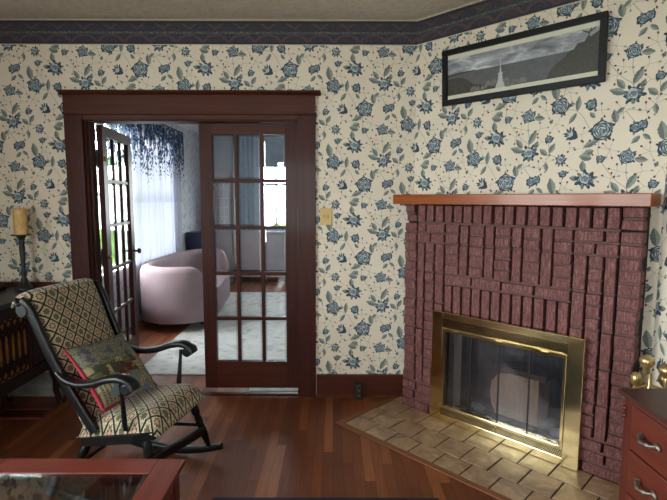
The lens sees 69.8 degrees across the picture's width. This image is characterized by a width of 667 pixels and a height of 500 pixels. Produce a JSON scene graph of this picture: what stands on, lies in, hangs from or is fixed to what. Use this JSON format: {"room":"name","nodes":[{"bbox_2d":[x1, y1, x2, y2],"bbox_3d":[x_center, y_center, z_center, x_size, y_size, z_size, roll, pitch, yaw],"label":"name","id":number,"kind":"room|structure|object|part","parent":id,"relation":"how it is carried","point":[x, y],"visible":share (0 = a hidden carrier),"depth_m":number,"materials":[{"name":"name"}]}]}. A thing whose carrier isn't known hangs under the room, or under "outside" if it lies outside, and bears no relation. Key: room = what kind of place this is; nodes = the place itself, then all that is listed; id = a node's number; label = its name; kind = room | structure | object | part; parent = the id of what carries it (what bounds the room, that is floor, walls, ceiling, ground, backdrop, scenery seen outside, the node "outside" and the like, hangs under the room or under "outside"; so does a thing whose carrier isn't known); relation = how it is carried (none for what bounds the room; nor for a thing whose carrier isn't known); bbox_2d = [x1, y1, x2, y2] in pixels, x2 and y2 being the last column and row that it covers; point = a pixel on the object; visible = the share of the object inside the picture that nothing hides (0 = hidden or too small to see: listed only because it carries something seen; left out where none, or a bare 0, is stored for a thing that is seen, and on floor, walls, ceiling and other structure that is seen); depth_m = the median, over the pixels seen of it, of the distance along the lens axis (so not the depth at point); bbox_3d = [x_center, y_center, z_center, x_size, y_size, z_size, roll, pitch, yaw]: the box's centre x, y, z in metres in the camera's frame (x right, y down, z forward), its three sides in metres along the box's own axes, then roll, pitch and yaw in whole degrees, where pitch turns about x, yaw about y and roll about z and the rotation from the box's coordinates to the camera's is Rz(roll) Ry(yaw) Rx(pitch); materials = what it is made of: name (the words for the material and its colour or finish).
{"room":"living room","nodes":[
{"label":"living room","id":0,"kind":"room"},
{"bbox_2d":[102,124,200,319],"bbox_3d":[-2.460,-0.545,6.202,0.120,2.755,5.150,0,6,0],"label":"wall","id":1,"kind":"structure","parent":0,"point":[190,193],"depth_m":7.91,"materials":[{"name":"paint"}]},
{"bbox_2d":[117,313,138,331],"bbox_3d":[-2.393,0.748,6.320,0.019,0.160,4.910,0,6,0],"label":"baseboard","id":2,"kind":"structure","parent":1,"relation":"attached to","point":[123,317],"depth_m":5.45,"materials":[{"name":"white paint"}]},
{"bbox_2d":[98,124,175,278],"bbox_3d":[-2.412,-0.694,5.784,0.125,1.800,2.770,0,6,0],"label":"window","id":3,"kind":"structure","parent":1,"relation":"in","point":[110,194],"depth_m":5.37,"materials":[{"name":"glass"}]},
{"bbox_3d":[-2.457,-0.664,5.787,0.035,1.640,2.550,0,6,0],"label":"sash","id":4,"kind":"part","parent":3,"relation":"part of","materials":[{"name":"white paint"}]},
{"bbox_2d":[131,124,182,320],"bbox_3d":[-2.346,-0.425,6.471,0.047,2.400,1.720,0,6,0],"label":"sheer curtain","id":5,"kind":"object","parent":3,"relation":"hanging from","point":[157,207],"visible":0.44,"depth_m":6.27,"materials":[{"name":"white fabric"}]},
{"bbox_2d":[160,124,182,133],"bbox_3d":[-2.297,-1.615,5.744,0.050,0.050,3.095,0,6,0],"label":"curtain rod","id":6,"kind":"object","parent":1,"relation":"attached to","point":[160,124],"visible":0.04,"depth_m":6.77,"materials":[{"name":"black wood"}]},
{"bbox_2d":[94,124,184,186],"bbox_3d":[-2.294,-1.092,5.842,0.036,1.020,2.950,0,6,0],"label":"curtain valance","id":7,"kind":"object","parent":6,"relation":"hanging from","point":[158,130],"visible":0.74,"depth_m":6.01,"materials":[{"name":"blue fabric"}]},
{"bbox_2d":[176,124,198,134],"bbox_3d":[-2.336,-1.842,6.018,0.119,0.134,5.039,0,6,0],"label":"ceiling","id":8,"kind":"structure","parent":1,"relation":"attached to","point":[194,128],"depth_m":7.90,"materials":[{"name":"white paint"}]},
{"bbox_2d":[0,45,416,394],"bbox_3d":[-0.950,-0.261,3.581,3.400,2.755,0.122,0,6,0],"label":"wall","id":9,"kind":"structure","parent":0,"point":[365,115],"depth_m":3.47,"materials":[{"name":"paper"}]},
{"bbox_2d":[7,372,65,395],"bbox_3d":[-2.291,1.024,3.640,0.625,0.180,0.034,0,6,0],"label":"baseboard","id":10,"kind":"structure","parent":9,"relation":"attached to","point":[41,385],"depth_m":3.63,"materials":[{"name":"grey"}]},
{"bbox_2d":[96,125,140,355],"bbox_3d":[-1.819,0.029,4.073,0.172,2.037,0.771,-1,6,-7],"label":"door","id":11,"kind":"structure","parent":9,"relation":"in","point":[103,133],"depth_m":4.02,"materials":[{"name":"brown wood"}]},
{"bbox_3d":[-1.809,0.022,4.413,0.066,0.150,0.052,-1,6,-7],"label":"knob","id":12,"kind":"part","parent":11,"relation":"part of","materials":[{"name":"black metal"}]},
{"bbox_2d":[56,89,320,119],"bbox_3d":[-1.024,-1.034,3.410,1.863,0.201,0.056,0,6,0],"label":"trim","id":13,"kind":"structure","parent":9,"relation":"attached to","point":[91,104],"depth_m":3.41,"materials":[{"name":"brown wood"}]},
{"bbox_2d":[63,114,315,396],"bbox_3d":[-1.035,0.073,3.541,1.806,2.098,0.030,0,6,0],"label":"trim","id":14,"kind":"structure","parent":9,"relation":"attached to","point":[73,123],"depth_m":3.50,"materials":[{"name":"brown wood"}]},
{"bbox_2d":[83,120,298,394],"bbox_3d":[-1.031,0.076,3.624,1.560,2.075,0.132,0,6,0],"label":"trim","id":15,"kind":"structure","parent":9,"relation":"attached to","point":[89,127],"depth_m":3.53,"materials":[{"name":"brown wood"}]},
{"bbox_2d":[0,19,416,45],"bbox_3d":[-1.022,-1.540,3.381,3.250,0.171,0.010,0,6,0],"label":"trim","id":16,"kind":"structure","parent":9,"relation":"attached to","point":[12,31],"depth_m":3.38,"materials":[{"name":"blue paper"}]},
{"bbox_2d":[199,123,297,387],"bbox_3d":[-0.634,0.070,3.650,0.726,2.023,0.040,0,6,0],"label":"door","id":17,"kind":"structure","parent":9,"relation":"in","point":[239,373],"depth_m":3.64,"materials":[{"name":"brown wood"}]},
{"bbox_2d":[249,388,297,391],"bbox_3d":[-0.469,1.099,3.788,0.390,0.008,0.100,0,6,0],"label":"trim","id":18,"kind":"structure","parent":9,"relation":"attached to","point":[250,389],"depth_m":3.74,"materials":[{"name":"silver metal"}]},
{"bbox_2d":[300,373,315,396],"bbox_3d":[-0.194,1.025,3.631,0.119,0.190,0.006,0,6,0],"label":"trim","id":19,"kind":"structure","parent":9,"relation":"attached to","point":[307,380],"depth_m":3.63,"materials":[{"name":"brown wood"}]},
{"bbox_2d":[320,208,331,224],"bbox_3d":[-0.055,-0.246,3.513,0.086,0.124,0.018,0,6,0],"label":"light switch","id":20,"kind":"object","parent":9,"relation":"attached to","point":[325,213],"visible":1,"depth_m":3.51,"materials":[{"name":"beige plastic"}]},
{"bbox_2d":[317,374,403,396],"bbox_3d":[0.214,1.034,3.643,0.685,0.172,0.032,0,6,0],"label":"baseboard","id":21,"kind":"structure","parent":9,"relation":"attached to","point":[328,385],"depth_m":3.64,"materials":[{"name":"brown wood"}]},
{"bbox_2d":[355,382,361,399],"bbox_3d":[0.187,1.065,3.610,0.052,0.118,0.062,0,6,0],"label":"outlet box","id":22,"kind":"object","parent":21,"relation":"attached to","point":[358,385],"visible":1,"depth_m":3.58,"materials":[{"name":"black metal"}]},
{"bbox_2d":[0,0,477,19],"bbox_3d":[-0.222,-1.597,2.847,5.050,0.060,11.600,0,6,0],"label":"ceiling","id":23,"kind":"structure","parent":0,"point":[9,9],"depth_m":3.18,"materials":[{"name":"painted plaster"}]},
{"bbox_2d":[213,135,285,269],"bbox_3d":[-0.100,-0.806,8.704,4.600,2.755,0.160,0,6,0],"label":"wall","id":24,"kind":"structure","parent":0,"point":[250,243],"depth_m":8.71,"materials":[{"name":"grey paint"}]},
{"bbox_2d":[234,270,285,280],"bbox_3d":[-0.034,0.471,8.784,4.460,0.200,0.029,0,6,0],"label":"baseboard","id":25,"kind":"structure","parent":24,"relation":"attached to","point":[243,277],"depth_m":8.77,"materials":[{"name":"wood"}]},
{"bbox_2d":[253,135,285,234],"bbox_3d":[-0.894,-1.215,8.632,1.110,1.880,0.125,0,6,0],"label":"window","id":26,"kind":"structure","parent":24,"relation":"in","point":[257,207],"depth_m":8.66,"materials":[{"name":"white wood"}]},
{"bbox_2d":[232,135,254,230],"bbox_3d":[-1.609,-1.196,8.531,0.380,1.720,0.030,0,6,0],"label":"drape","id":27,"kind":"object","parent":26,"relation":"hanging from","point":[245,142],"visible":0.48,"depth_m":8.53,"materials":[{"name":"fabric"}]},
{"bbox_2d":[256,135,284,166],"bbox_3d":[-0.893,-1.794,8.500,0.970,0.640,0.005,0,6,0],"label":"roller blind","id":28,"kind":"object","parent":26,"relation":"attached to","point":[274,145],"visible":0.43,"depth_m":8.50,"materials":[{"name":"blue fabric"}]},
{"bbox_3d":[-0.894,-1.190,8.680,0.890,1.720,0.035,0,6,0],"label":"sash","id":29,"kind":"part","parent":26,"relation":"part of","materials":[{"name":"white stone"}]},
{"bbox_2d":[0,281,618,499],"bbox_3d":[-0.229,1.202,3.145,5.050,0.060,11.600,0,6,0],"label":"floor","id":30,"kind":"structure","parent":0,"point":[274,446],"depth_m":2.85,"materials":[{"name":"brown wood"}]},
{"bbox_2d":[0,407,57,418],"bbox_3d":[-2.164,1.140,3.340,0.380,0.012,0.170,0,6,0],"label":"floor vent","id":31,"kind":"object","parent":30,"relation":"in","point":[6,412],"visible":1,"depth_m":3.35,"materials":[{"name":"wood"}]},
{"bbox_2d":[0,282,65,403],"bbox_3d":[-2.238,0.752,2.884,0.529,0.902,1.336,0,6,0],"label":"console table","id":32,"kind":"object","parent":30,"relation":"on","point":[22,359],"visible":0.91,"depth_m":3.08,"materials":[{"name":"brown wood"}]},
{"bbox_2d":[0,284,5,290],"bbox_3d":[-2.362,0.264,3.327,0.100,0.036,0.100,0,6,0],"label":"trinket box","id":33,"kind":"object","parent":32,"relation":"on","point":[2,286],"visible":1,"depth_m":3.35,"materials":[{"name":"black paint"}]},
{"bbox_3d":[-2.426,0.971,3.496,0.102,0.336,0.075,0,6,0],"label":"cabriole leg","id":34,"kind":"part","parent":32,"relation":"part of","materials":[{"name":"brown wood"}]},
{"bbox_2d":[0,316,28,383],"bbox_3d":[-2.020,0.625,2.909,0.020,0.380,0.498,0,6,0],"label":"grille","id":35,"kind":"object","parent":32,"relation":"attached to","point":[14,330],"depth_m":3.02,"materials":[{"name":"brown wood"}]},
{"bbox_2d":[10,234,34,290],"bbox_3d":[-2.181,0.084,3.358,0.128,0.388,0.127,0,6,0],"label":"candlestick","id":36,"kind":"object","parent":32,"relation":"on","point":[24,285],"visible":0.97,"depth_m":3.34,"materials":[{"name":"black metal"}]},
{"bbox_2d":[12,208,27,234],"bbox_3d":[-2.180,-0.203,3.327,0.086,0.189,0.086,0,6,0],"label":"pillar candle","id":37,"kind":"object","parent":36,"relation":"on","point":[20,222],"visible":1,"depth_m":3.29,"materials":[{"name":"wax"}]},
{"bbox_3d":[-2.242,0.249,3.494,0.500,0.032,0.016,0,6,0],"label":"gallery rail","id":38,"kind":"part","parent":32,"relation":"part of","materials":[{"name":"brown wood"}]},
{"bbox_3d":[-2.026,0.972,3.496,0.102,0.336,0.075,0,6,0],"label":"cabriole leg","id":39,"kind":"part","parent":32,"relation":"part of","materials":[{"name":"brown wood"}]},
{"bbox_2d":[0,459,184,499],"bbox_3d":[-1.015,1.120,1.492,0.827,0.450,0.950,0,6,0],"label":"coffee table","id":40,"kind":"object","parent":30,"relation":"on","point":[158,479],"visible":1,"depth_m":1.88,"materials":[{"name":"red wood"}]},
{"bbox_3d":[-1.014,0.863,1.891,0.613,0.023,0.103,0,6,0],"label":"rail","id":41,"kind":"part","parent":40,"relation":"part of","materials":[{"name":"red wood"}]},
{"bbox_3d":[-0.654,0.909,1.470,0.107,0.023,0.950,0,6,0],"label":"rail","id":42,"kind":"part","parent":40,"relation":"part of","materials":[{"name":"red wood"}]},
{"bbox_3d":[-0.651,1.088,1.916,0.060,0.427,0.060,0,6,0],"label":"leg","id":43,"kind":"part","parent":40,"relation":"part of","materials":[{"name":"red wood"}]},
{"bbox_2d":[11,278,222,499],"bbox_3d":[-1.151,0.705,2.539,0.933,1.044,0.622,1,6,12],"label":"rocking chair","id":44,"kind":"object","parent":30,"relation":"on","point":[78,312],"visible":0.91,"depth_m":2.38,"materials":[{"name":"black paint"}]},
{"bbox_3d":[-1.268,1.058,2.361,0.163,0.258,0.048,-3,7,-24],"label":"leg","id":45,"kind":"part","parent":44,"relation":"part of","materials":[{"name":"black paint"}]},
{"bbox_3d":[-1.122,0.614,2.253,0.465,0.086,0.072,2,6,15],"label":"armrest","id":46,"kind":"part","parent":44,"relation":"part of","materials":[{"name":"black paint"}]},
{"bbox_2d":[62,333,157,412],"bbox_3d":[-1.152,0.621,2.506,0.257,0.311,0.437,2,6,16],"label":"throw pillow","id":47,"kind":"object","parent":44,"relation":"on","point":[113,355],"visible":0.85,"depth_m":2.43,"materials":[{"name":"fabric"}]},
{"bbox_2d":[76,383,205,437],"bbox_3d":[-0.996,0.827,2.519,0.455,0.157,0.482,1,6,12],"label":"seat cushion","id":48,"kind":"object","parent":44,"relation":"on","point":[150,412],"depth_m":2.35,"materials":[{"name":"fabric"}]},
{"bbox_3d":[-0.868,1.037,2.264,0.048,0.306,0.120,-4,8,-37],"label":"leg","id":49,"kind":"part","parent":44,"relation":"part of","materials":[{"name":"black paint"}]},
{"bbox_3d":[-1.014,0.560,2.764,0.465,0.086,0.072,1,6,9],"label":"armrest","id":50,"kind":"part","parent":44,"relation":"part of","materials":[{"name":"black paint"}]},
{"bbox_3d":[-0.767,0.987,2.736,0.120,0.306,0.048,-3,7,-25],"label":"leg","id":51,"kind":"part","parent":44,"relation":"part of","materials":[{"name":"black paint"}]},
{"bbox_2d":[140,248,229,324],"bbox_3d":[-1.853,0.444,6.391,0.905,0.728,2.228,0,6,0],"label":"curved sofa","id":52,"kind":"object","parent":30,"relation":"on","point":[171,286],"visible":0.86,"depth_m":5.34,"materials":[{"name":"fabric"}]},
{"bbox_3d":[-1.763,0.544,6.404,0.720,0.310,1.820,0,6,0],"label":"seat","id":53,"kind":"part","parent":52,"relation":"part of","materials":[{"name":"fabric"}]},
{"bbox_2d":[186,231,201,249],"bbox_3d":[-2.205,0.161,7.912,0.345,0.930,0.320,0,6,0],"label":"base cabinet","id":54,"kind":"object","parent":30,"relation":"on","point":[194,238],"visible":0.34,"depth_m":7.73,"materials":[{"name":"paint"}]},
{"bbox_2d":[144,292,286,374],"bbox_3d":[-0.354,0.875,5.876,2.700,0.011,3.600,0,6,0],"label":"rug","id":55,"kind":"object","parent":30,"relation":"on","point":[165,362],"visible":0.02,"depth_m":5.12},
{"bbox_2d":[214,171,233,281],"bbox_3d":[-2.031,-0.409,8.595,0.420,1.980,0.130,0,6,0],"label":"bookcase","id":56,"kind":"object","parent":30,"relation":"on","point":[222,190],"visible":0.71,"depth_m":8.54,"materials":[{"name":"grey paint"}]},
{"bbox_2d":[202,392,297,395],"bbox_3d":[-1.034,1.109,3.692,1.520,0.006,0.072,0,6,0],"label":"threshold","id":57,"kind":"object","parent":30,"relation":"on","point":[203,393],"depth_m":3.69,"materials":[{"name":"silver metal"}]},
{"bbox_2d":[212,497,438,499],"bbox_3d":[-0.039,1.398,0.979,1.130,0.012,2.850,0,6,0],"label":"area rug","id":58,"kind":"object","parent":30,"relation":"on","point":[214,498],"visible":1,"depth_m":2.39,"materials":[{"name":"blue fabric"}]},
{"bbox_2d":[336,193,660,499],"bbox_3d":[0.970,0.426,2.947,1.092,1.532,1.610,-6,9,-45],"label":"brick fireplace","id":59,"kind":"object","parent":30,"relation":"on","point":[559,263],"visible":0.87,"depth_m":2.75,"materials":[{"name":"burgundy brick"},{"name":"tile"},{"name":"orange wood"}]},
{"bbox_2d":[471,402,484,411],"bbox_3d":[1.028,1.109,3.397,0.078,0.053,0.114,-3,7,-28],"label":"burnt coal","id":60,"kind":"object","parent":59,"relation":"in","point":[477,404],"visible":0.73,"depth_m":3.38,"materials":[{"name":"grey wood"}]},
{"bbox_2d":[430,310,586,471],"bbox_3d":[1.013,0.813,2.934,0.082,0.748,0.956,-6,9,-45],"label":"fireplace screen","id":61,"kind":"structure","parent":59,"relation":"on","point":[565,453],"depth_m":2.86,"materials":[{"name":"gold metal"}]},
{"bbox_2d":[441,407,561,456],"bbox_3d":[1.016,1.111,2.972,0.788,0.050,0.028,6,9,45],"label":"vent","id":62,"kind":"object","parent":61,"relation":"attached to","point":[536,443],"depth_m":2.92,"materials":[{"name":"gold metal"}]},
{"bbox_2d":[443,319,567,353],"bbox_3d":[1.017,0.512,2.908,0.788,0.059,0.028,6,9,45],"label":"vent","id":63,"kind":"object","parent":61,"relation":"attached to","point":[543,344],"depth_m":2.86,"materials":[{"name":"gold metal"}]},
{"bbox_2d":[448,334,562,438],"bbox_3d":[1.037,0.811,2.960,0.728,0.485,0.012,6,9,45],"label":"curtain","id":64,"kind":"object","parent":61,"relation":"hanging from","point":[535,382],"depth_m":2.93,"materials":[{"name":"grey metal"}]},
{"bbox_2d":[490,361,557,426],"bbox_3d":[1.259,0.941,3.187,0.370,0.340,0.200,6,9,45],"label":"log","id":65,"kind":"object","parent":59,"relation":"in","point":[534,402],"visible":0.62,"depth_m":3.12,"materials":[{"name":"beige wood"}]},
{"bbox_2d":[393,193,660,206],"bbox_3d":[1.045,-0.307,2.908,1.557,0.066,0.210,6,9,45],"label":"mantel shelf","id":66,"kind":"object","parent":59,"relation":"attached to","point":[587,199],"depth_m":2.69,"materials":[{"name":"orange wood"}]},
{"bbox_2d":[549,428,558,438],"bbox_3d":[1.416,1.151,3.011,0.073,0.052,0.106,-5,8,-40],"label":"burnt coal","id":67,"kind":"object","parent":59,"relation":"in","point":[556,429],"visible":0.49,"depth_m":3.00,"materials":[{"name":"grey wood"}]},
{"bbox_2d":[618,389,666,499],"bbox_3d":[1.401,0.973,1.568,0.522,0.721,0.874,0,6,0],"label":"dresser","id":68,"kind":"object","parent":30,"relation":"on","point":[643,472],"visible":1,"depth_m":1.83,"materials":[{"name":"red wood"}]},
{"bbox_3d":[1.195,1.120,1.585,0.024,0.204,0.727,0,6,0],"label":"drawer","id":69,"kind":"part","parent":68,"relation":"part of","materials":[{"name":"red wood"}]},
{"bbox_3d":[1.164,0.897,1.802,0.048,0.031,0.128,0,6,0],"label":"drawer pull","id":70,"kind":"part","parent":68,"relation":"part of","materials":[{"name":"grey metal"}]},
{"bbox_3d":[1.195,0.925,1.565,0.024,0.176,0.727,0,6,0],"label":"drawer","id":71,"kind":"part","parent":68,"relation":"part of","materials":[{"name":"red wood"}]},
{"bbox_3d":[1.196,0.743,1.545,0.024,0.178,0.727,0,6,0],"label":"drawer","id":72,"kind":"part","parent":68,"relation":"part of","materials":[{"name":"red wood"}]},
{"bbox_3d":[1.165,0.716,1.783,0.048,0.031,0.128,0,6,0],"label":"drawer pull","id":73,"kind":"part","parent":68,"relation":"part of","materials":[{"name":"grey metal"}]},
{"bbox_2d":[414,0,666,405],"bbox_3d":[1.168,-0.196,3.017,0.102,2.755,1.539,-6,9,-45],"label":"wall","id":74,"kind":"structure","parent":0,"point":[610,136],"depth_m":2.72,"materials":[{"name":"paper"}]},
{"bbox_2d":[416,0,584,45],"bbox_3d":[1.131,-1.476,2.842,1.543,0.171,0.014,6,9,45],"label":"trim","id":75,"kind":"structure","parent":74,"relation":"attached to","point":[479,14],"depth_m":3.06,"materials":[{"name":"blue paper"}]},
{"bbox_2d":[442,10,608,106],"bbox_3d":[1.093,-1.116,2.880,1.000,0.356,0.042,6,9,45],"label":"framed piece","id":76,"kind":"object","parent":74,"relation":"attached to","point":[572,52],"visible":1,"depth_m":2.82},
{"bbox_2d":[448,26,599,95],"bbox_3d":[1.095,-1.114,2.883,0.928,0.234,0.011,6,9,45],"label":"print","id":77,"kind":"object","parent":76,"relation":"attached to","point":[572,53],"depth_m":2.83},
{"bbox_2d":[633,354,662,388],"bbox_3d":[1.452,0.870,2.225,0.180,0.790,0.180,0,6,0],"label":"stand","id":78,"kind":"object","parent":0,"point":[646,361],"visible":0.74,"depth_m":2.18,"materials":[{"name":"gold metal"}]},
{"bbox_2d":[630,372,641,388],"bbox_3d":[1.402,0.891,2.247,0.049,0.658,0.090,0,6,0],"label":"shovel","id":79,"kind":"object","parent":78,"relation":"hanging from","point":[635,377],"visible":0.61,"depth_m":2.20,"materials":[{"name":"gold metal"}]},
{"bbox_3d":[1.446,0.630,2.192,0.120,0.028,0.089,6,9,45],"label":"hook arm","id":80,"kind":"part","parent":78,"relation":"part of","materials":[{"name":"gold metal"}]},
{"bbox_3d":[1.452,0.915,2.230,0.180,0.700,0.180,0,6,0],"label":"stand post","id":81,"kind":"part","parent":78,"relation":"part of","materials":[{"name":"gold metal"}]},
{"bbox_2d":[658,374,662,387],"bbox_3d":[1.557,0.897,2.278,0.057,0.641,0.057,0,6,0],"label":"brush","id":82,"kind":"object","parent":78,"relation":"hanging from","point":[660,378],"visible":0.16,"depth_m":2.24,"materials":[{"name":"gold metal"}]},
{"bbox_2d":[658,363,666,388],"bbox_3d":[1.492,0.863,2.174,0.069,0.712,0.069,0,6,0],"label":"fire poker","id":83,"kind":"object","parent":78,"relation":"hanging from","point":[662,369],"visible":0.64,"depth_m":2.13,"materials":[{"name":"gold metal"}]},
{"bbox_3d":[1.493,0.542,2.140,0.069,0.066,0.069,0,6,0],"label":"knob handle","id":84,"kind":"part","parent":83,"relation":"part of","materials":[{"name":"gold metal"}]},
{"bbox_2d":[651,163,666,386],"bbox_3d":[1.726,0.134,-0.061,0.102,2.755,5.250,0,6,0],"label":"wall","id":85,"kind":"structure","parent":0,"point":[659,351],"depth_m":2.44,"materials":[{"name":"paper"}]},
{"label":"outside","id":86,"kind":"structure","parent":0,"visible":0},
{"bbox_3d":[-0.005,1.168,7.667,60.000,0.050,35.000,0,6,0],"label":"lawn","id":87,"kind":"structure","parent":86,"visible":0},
{"bbox_2d":[97,149,132,189],"bbox_3d":[-5.555,-1.149,14.099,4.320,3.802,4.230,0,6,0],"label":"bush","id":88,"kind":"object","parent":87,"relation":"on","point":[109,164],"visible":0.02,"depth_m":13.31,"materials":[{"name":"green plant"}]},
{"bbox_2d":[97,175,135,266],"bbox_3d":[-4.731,-0.203,9.725,3.121,2.745,3.110,0,6,0],"label":"bush","id":89,"kind":"object","parent":87,"relation":"on","point":[110,184],"visible":0.05,"depth_m":8.95,"materials":[{"name":"green plant"}]},
{"bbox_2d":[271,217,285,225],"bbox_3d":[-1.212,-0.115,13.537,1.818,1.627,1.863,0,6,0],"label":"bush","id":90,"kind":"object","parent":87,"relation":"on","point":[281,221],"visible":0.02,"depth_m":13.41,"materials":[{"name":"green plant"}]}
]}

